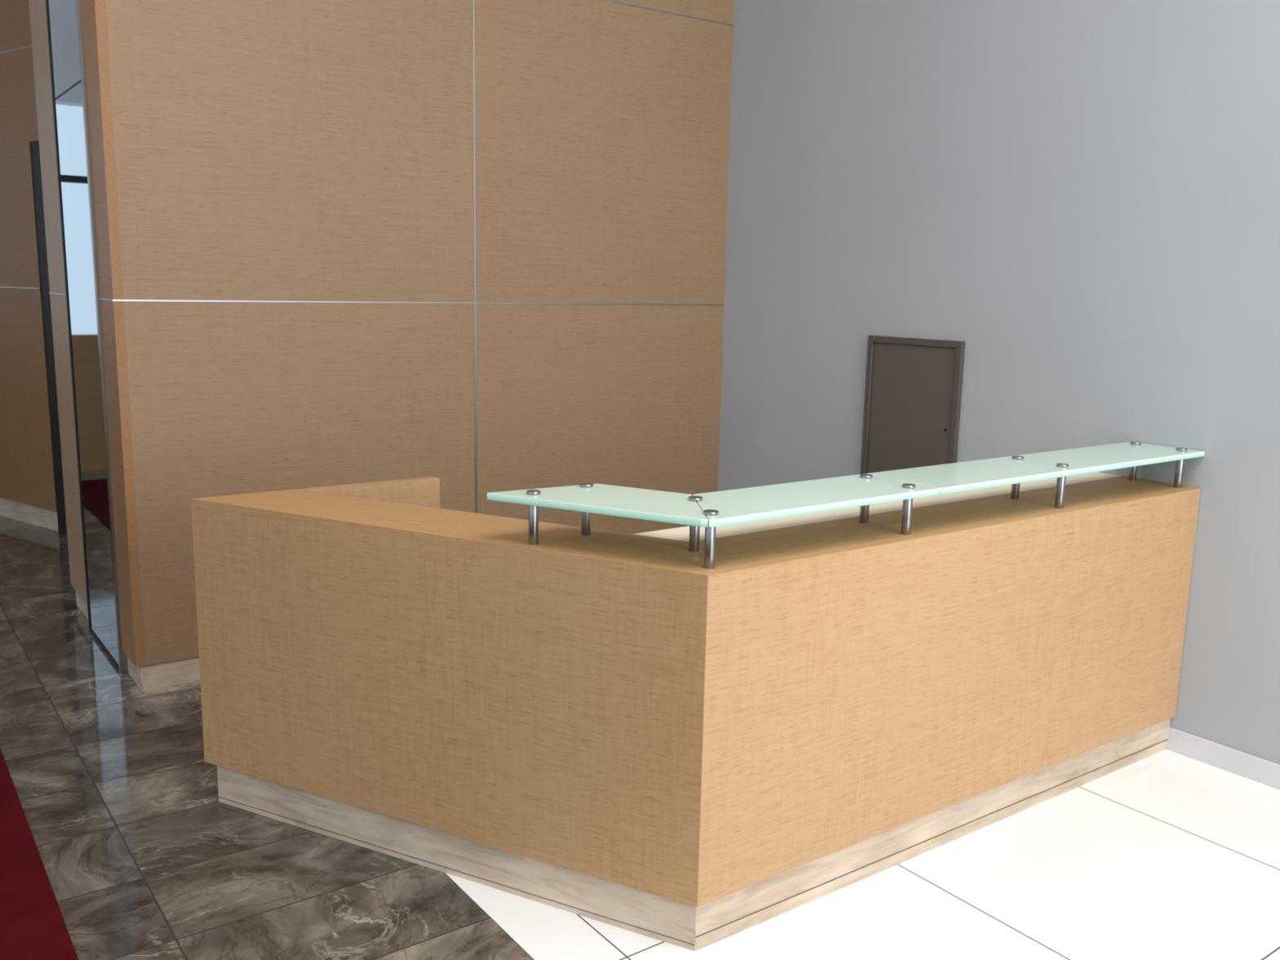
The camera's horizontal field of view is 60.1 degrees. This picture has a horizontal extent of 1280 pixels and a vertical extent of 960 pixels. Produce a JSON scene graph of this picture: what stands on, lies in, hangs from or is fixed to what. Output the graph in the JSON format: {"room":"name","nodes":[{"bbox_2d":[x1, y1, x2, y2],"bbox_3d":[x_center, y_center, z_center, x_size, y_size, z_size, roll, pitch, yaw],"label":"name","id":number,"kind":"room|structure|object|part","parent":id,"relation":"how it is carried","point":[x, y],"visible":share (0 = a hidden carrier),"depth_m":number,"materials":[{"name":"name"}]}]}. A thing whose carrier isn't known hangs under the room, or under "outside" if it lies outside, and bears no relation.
{"room":"lobby","nodes":[
{"label":"lobby","id":0,"kind":"room"},
{"bbox_2d":[0,0,57,511],"bbox_3d":[-3.895,-2.003,6.747,3.400,4.370,0.060,8,12,35],"label":"wall","id":1,"kind":"structure","parent":0,"point":[27,476],"depth_m":6.77,"materials":[{"name":"brown wood"}]},
{"bbox_2d":[0,45,31,53],"bbox_3d":[-3.901,-2.545,6.626,3.400,0.008,0.007,8,12,35],"label":"strip","id":2,"kind":"object","parent":1,"relation":"on","point":[20,48],"visible":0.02,"depth_m":6.44,"materials":[{"name":"metal"}]},
{"bbox_3d":[-3.867,-3.352,6.508,3.400,1.630,0.060,8,12,35],"label":"panel","id":3,"kind":"part","parent":1,"relation":"part of","materials":[{"name":"brown wood"}]},
{"bbox_3d":[-3.889,-2.293,6.695,3.400,0.520,0.060,8,12,35],"label":"panel","id":4,"kind":"part","parent":1,"relation":"part of","materials":[{"name":"brown wood"}]},
{"bbox_2d":[0,286,40,288],"bbox_3d":[-4.458,-1.273,7.234,2.100,0.008,0.007,8,12,35],"label":"strip","id":5,"kind":"object","parent":1,"relation":"attached to","point":[0,286],"visible":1,"depth_m":6.76,"materials":[{"name":"metal"}]},
{"bbox_3d":[-4.433,-1.695,7.183,2.100,0.850,0.060,8,12,35],"label":"panel","id":6,"kind":"part","parent":1,"relation":"part of","materials":[{"name":"brown wood"}]},
{"bbox_3d":[-4.455,-0.602,7.377,2.100,1.370,0.060,8,12,35],"label":"panel","id":7,"kind":"part","parent":1,"relation":"part of","materials":[{"name":"brown wood"}]},
{"bbox_2d":[0,497,58,531],"bbox_3d":[-4.466,0.135,7.514,2.100,0.130,0.045,8,12,35],"label":"plinth","id":8,"kind":"object","parent":1,"relation":"attached to","point":[37,516],"visible":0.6,"depth_m":7.11,"materials":[{"name":"stone"}]},
{"bbox_2d":[30,140,66,534],"bbox_3d":[-3.049,-0.760,6.368,1.300,2.350,0.096,8,12,35],"label":"door frame","id":9,"kind":"structure","parent":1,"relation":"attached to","point":[34,145],"depth_m":6.66,"materials":[{"name":"black metal"}]},
{"bbox_2d":[28,0,145,666],"bbox_3d":[-2.301,-1.550,4.452,0.037,4.395,1.412,-6,12,-36],"label":"wall","id":10,"kind":"structure","parent":0,"point":[93,12],"depth_m":4.23,"materials":[{"name":"brown wood"}]},
{"bbox_3d":[-2.576,-1.506,4.838,0.030,1.366,0.490,-6,12,-36],"label":"jamb panel","id":11,"kind":"part","parent":10,"relation":"part of","materials":[{"name":"brown wood"}]},
{"bbox_3d":[-2.604,-0.145,5.079,0.030,1.397,0.490,-6,12,-36],"label":"jamb panel","id":12,"kind":"part","parent":10,"relation":"part of","materials":[{"name":"brown wood"}]},
{"bbox_2d":[75,591,88,619],"bbox_3d":[-2.607,0.594,5.212,0.017,0.105,0.480,-6,12,-36],"label":"plinth","id":13,"kind":"object","parent":10,"relation":"attached to","point":[82,606],"visible":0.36,"depth_m":5.28,"materials":[{"name":"stone"}]},
{"bbox_3d":[-1.962,-1.347,4.012,0.035,1.366,0.252,-6,12,-36],"label":"panel","id":14,"kind":"part","parent":10,"relation":"part of","materials":[{"name":"brown wood"}]},
{"bbox_2d":[98,297,114,301],"bbox_3d":[-1.989,-0.673,4.121,0.006,0.007,0.254,-6,12,-36],"label":"strip","id":15,"kind":"object","parent":10,"relation":"attached to","point":[101,299],"visible":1,"depth_m":4.11,"materials":[{"name":"metal"}]},
{"bbox_3d":[-1.990,0.014,4.253,0.035,1.397,0.252,-6,12,-36],"label":"panel","id":16,"kind":"part","parent":10,"relation":"part of","materials":[{"name":"brown wood"}]},
{"bbox_2d":[127,657,146,691],"bbox_3d":[-2.001,0.751,4.394,0.017,0.105,0.241,-6,12,-36],"label":"plinth","id":17,"kind":"object","parent":10,"relation":"attached to","point":[137,674],"visible":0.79,"depth_m":4.33,"materials":[{"name":"stone"}]},
{"bbox_2d":[105,0,733,665],"bbox_3d":[-0.732,-1.570,4.746,2.892,4.395,0.040,-6,12,-36],"label":"wall","id":18,"kind":"structure","parent":0,"point":[288,150],"depth_m":4.66,"materials":[{"name":"brown wood"}]},
{"bbox_2d":[145,656,199,690],"bbox_3d":[-0.778,0.643,5.145,2.884,0.105,0.028,-6,12,-36],"label":"plinth","id":19,"kind":"object","parent":18,"relation":"attached to","point":[182,671],"visible":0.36,"depth_m":4.36,"materials":[{"name":"stone"}]},
{"bbox_3d":[-1.315,-1.393,4.349,1.457,1.366,0.040,-6,12,-36],"label":"veneer panel","id":20,"kind":"part","parent":18,"relation":"part of","materials":[{"name":"brown wood"}]},
{"bbox_3d":[-1.343,-0.033,4.590,1.457,1.397,0.040,-6,12,-36],"label":"veneer panel","id":21,"kind":"part","parent":18,"relation":"part of","materials":[{"name":"brown wood"}]},
{"bbox_2d":[114,299,724,305],"bbox_3d":[-0.742,-0.779,4.867,2.904,0.006,0.006,-6,12,-36],"label":"strip","id":22,"kind":"object","parent":18,"relation":"attached to","point":[168,300],"visible":1,"depth_m":4.64,"materials":[{"name":"metal"}]},
{"bbox_2d":[471,0,477,513],"bbox_3d":[-0.712,-1.568,4.737,0.009,4.395,0.006,-6,12,-36],"label":"vertical strip","id":23,"kind":"object","parent":18,"relation":"attached to","point":[473,1],"visible":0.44,"depth_m":4.83,"materials":[{"name":"metal"}]},
{"bbox_3d":[-0.173,-0.158,5.431,1.436,1.397,0.040,-6,12,-36],"label":"veneer panel","id":24,"kind":"part","parent":18,"relation":"part of","materials":[{"name":"brown wood"}]},
{"bbox_3d":[-0.145,-1.518,5.190,1.436,1.366,0.040,-6,12,-36],"label":"veneer panel","id":25,"kind":"part","parent":18,"relation":"part of","materials":[{"name":"brown wood"}]},
{"bbox_2d":[604,0,733,26],"bbox_3d":[-0.715,-2.124,4.628,2.904,0.006,0.006,-6,12,-36],"label":"strip","id":26,"kind":"object","parent":18,"relation":"attached to","point":[604,0],"visible":1,"depth_m":5.23,"materials":[{"name":"metal"}]},
{"bbox_3d":[-0.118,-2.863,4.951,1.436,1.367,0.040,-6,12,-36],"label":"veneer panel","id":27,"kind":"part","parent":18,"relation":"part of","materials":[{"name":"brown wood"}]},
{"bbox_2d":[0,515,1279,959],"bbox_3d":[-2.266,1.377,1.135,10.282,0.001,16.300,-6,12,-36],"label":"floor","id":28,"kind":"structure","parent":0,"point":[1166,854],"depth_m":3.06,"materials":[{"name":"tile"}]},
{"bbox_2d":[0,748,78,959],"bbox_3d":[-2.057,1.383,1.102,2.980,0.008,15.000,-6,12,-36],"label":"carpet","id":29,"kind":"object","parent":28,"relation":"on","point":[33,926],"visible":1,"depth_m":2.85,"materials":[{"name":"red carpet"}]},
{"bbox_2d":[89,628,119,671],"bbox_3d":[-2.283,0.725,4.753,0.037,0.020,0.620,-6,12,-36],"label":"foot","id":30,"kind":"object","parent":28,"relation":"on","point":[92,633],"visible":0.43,"depth_m":4.73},
{"bbox_2d":[191,441,1204,951],"bbox_3d":[0.289,0.443,3.587,2.929,1.087,1.480,-6,12,-36],"label":"reception desk","id":31,"kind":"object","parent":28,"relation":"on","point":[784,698],"visible":1,"depth_m":2.96,"materials":[{"name":"wood veneer"},{"name":"marble"},{"name":"frosted glass"}]},
{"bbox_3d":[-0.942,0.486,3.587,0.630,0.951,0.042,-6,12,-36],"label":"return panel","id":32,"kind":"part","parent":31,"relation":"part of","materials":[{"name":"brown wood"}]},
{"bbox_2d":[487,483,707,527],"bbox_3d":[-0.055,0.050,2.744,0.599,0.018,0.265,6,11,26],"label":"glass shelf","id":33,"kind":"object","parent":31,"relation":"attached to","point":[682,508],"depth_m":2.69,"materials":[{"name":"green glass"}]},
{"bbox_2d":[692,473,940,527],"bbox_3d":[0.404,0.045,2.830,0.795,0.018,0.265,-6,12,-36],"label":"glass shelf","id":34,"kind":"object","parent":31,"relation":"attached to","point":[735,506],"depth_m":2.79,"materials":[{"name":"green glass"}]},
{"bbox_2d":[634,471,1121,541],"bbox_3d":[0.864,0.075,3.460,2.084,0.022,0.154,-6,12,-36],"label":"countertop","id":35,"kind":"structure","parent":31,"relation":"on","point":[682,533],"depth_m":3.27,"materials":[{"name":"laminate"}]},
{"bbox_2d":[868,441,1204,494],"bbox_3d":[1.284,-0.049,3.463,1.378,0.018,0.265,-6,12,-36],"label":"glass shelf","id":36,"kind":"object","parent":31,"relation":"attached to","point":[952,477],"depth_m":3.36,"materials":[{"name":"green glass"}]},
{"bbox_2d":[717,0,1279,764],"bbox_3d":[3.581,-0.843,1.444,0.120,4.500,10.500,-6,12,-36],"label":"wall","id":37,"kind":"structure","parent":0,"point":[1083,196],"depth_m":4.20,"materials":[{"name":"paint"}]},
{"bbox_2d":[860,342,875,474],"bbox_3d":[1.018,-0.101,4.997,0.022,1.040,0.028,-6,12,-36],"label":"frame","id":38,"kind":"object","parent":37,"relation":"attached to","point":[870,352],"visible":0.56,"depth_m":4.95,"materials":[{"name":"metal"}]},
{"bbox_2d":[866,342,955,473],"bbox_3d":[1.163,-0.065,4.809,0.012,1.034,0.448,-6,12,-36],"label":"leaf","id":39,"kind":"object","parent":37,"relation":"attached to","point":[913,385],"visible":0.51,"depth_m":4.76,"materials":[{"name":"wood"}]},
{"bbox_2d":[867,335,964,348],"bbox_3d":[1.170,-0.590,4.713,0.022,0.028,0.510,-6,12,-36],"label":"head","id":40,"kind":"structure","parent":37,"relation":"in","point":[904,340],"depth_m":4.69,"materials":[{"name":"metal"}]},
{"bbox_2d":[948,347,964,463],"bbox_3d":[1.301,-0.028,4.614,0.022,1.040,0.028,-6,12,-36],"label":"frame","id":41,"kind":"object","parent":37,"relation":"attached to","point":[959,360],"visible":0.45,"depth_m":4.55,"materials":[{"name":"metal"}]},
{"bbox_2d":[1166,727,1279,789],"bbox_3d":[3.498,1.341,1.771,0.010,0.082,10.549,-6,12,-36],"label":"baseboard","id":42,"kind":"structure","parent":37,"relation":"attached to","point":[1260,770],"depth_m":3.79,"materials":[{"name":"paint"}]},
{"bbox_3d":[-2.273,-1.528,4.629,0.220,4.500,1.150,-6,12,-36],"label":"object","id":43,"kind":"object","parent":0,"visible":0},
{"bbox_2d":[45,0,128,674],"bbox_3d":[-2.238,-1.479,4.361,0.038,4.498,0.668,-6,12,-36],"label":"sheet","id":44,"kind":"object","parent":43,"relation":"attached to","point":[62,14],"depth_m":4.48,"materials":[{"name":"clear glass"}]},
{"bbox_2d":[53,80,80,100],"bbox_3d":[-2.250,-1.531,4.344,0.002,0.006,0.620,-6,12,-36],"label":"joint","id":45,"kind":"object","parent":44,"relation":"attached to","point":[79,81],"visible":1,"depth_m":4.33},
{"bbox_3d":[-2.427,-1.528,4.617,0.038,4.498,0.023,-6,12,-36],"label":"edge","id":46,"kind":"part","parent":44,"relation":"part of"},
{"bbox_3d":[-2.049,-1.430,4.106,0.038,4.498,0.025,-6,12,-36],"label":"edge","id":47,"kind":"part","parent":44,"relation":"part of","materials":[{"name":"brown wood"}]}
]}

